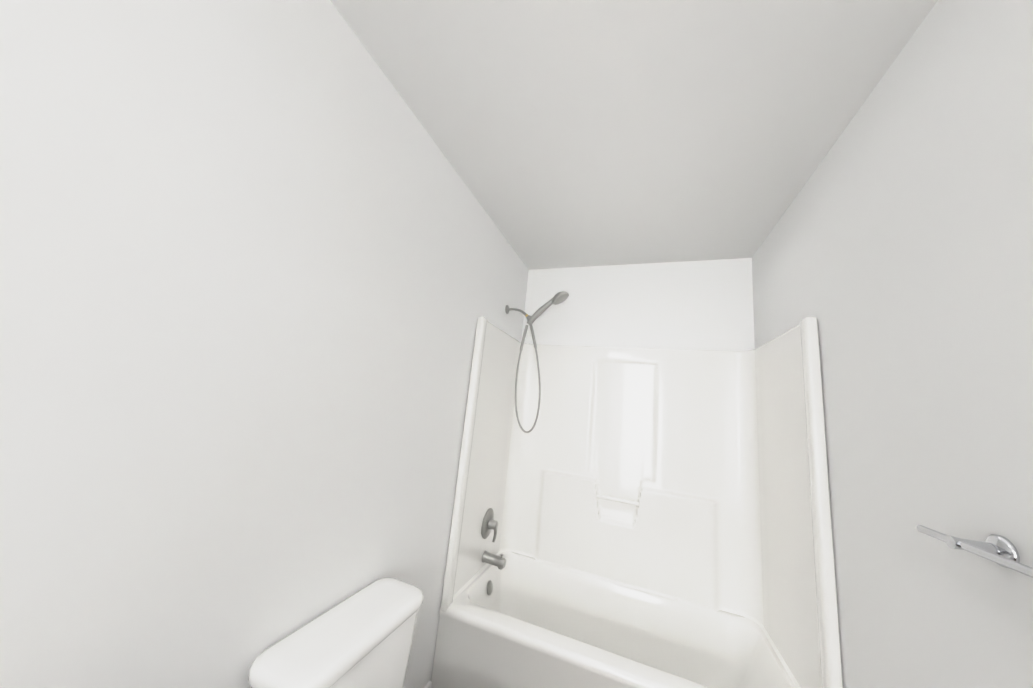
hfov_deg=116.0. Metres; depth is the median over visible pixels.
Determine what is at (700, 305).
wall
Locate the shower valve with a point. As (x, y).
(489, 523)
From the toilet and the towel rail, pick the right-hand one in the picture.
the towel rail
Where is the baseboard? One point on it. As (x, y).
(429, 685)
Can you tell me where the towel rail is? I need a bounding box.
[916,525,1032,577]
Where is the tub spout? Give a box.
[482,551,505,569]
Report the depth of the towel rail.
0.61 m
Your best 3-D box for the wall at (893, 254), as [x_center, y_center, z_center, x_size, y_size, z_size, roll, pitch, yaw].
[0.662,0.178,-0.244,0.100,2.458,4.756,2,-11,21]
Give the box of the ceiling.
[330,0,937,269]
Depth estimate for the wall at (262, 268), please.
0.70 m
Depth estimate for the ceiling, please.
1.14 m
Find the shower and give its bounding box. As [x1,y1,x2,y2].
[431,316,842,687]
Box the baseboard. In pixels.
[424,681,431,687]
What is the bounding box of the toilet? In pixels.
[248,577,422,687]
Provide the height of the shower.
1.842 m
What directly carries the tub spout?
attached to the shower
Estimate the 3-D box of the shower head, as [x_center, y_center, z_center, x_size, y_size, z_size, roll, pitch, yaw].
[0.094,0.104,2.075,0.423,0.913,0.120,2,-11,21]
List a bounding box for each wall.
[0,0,528,687]
[522,258,754,350]
[752,0,1032,687]
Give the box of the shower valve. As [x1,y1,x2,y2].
[481,508,497,541]
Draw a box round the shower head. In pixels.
[505,291,568,432]

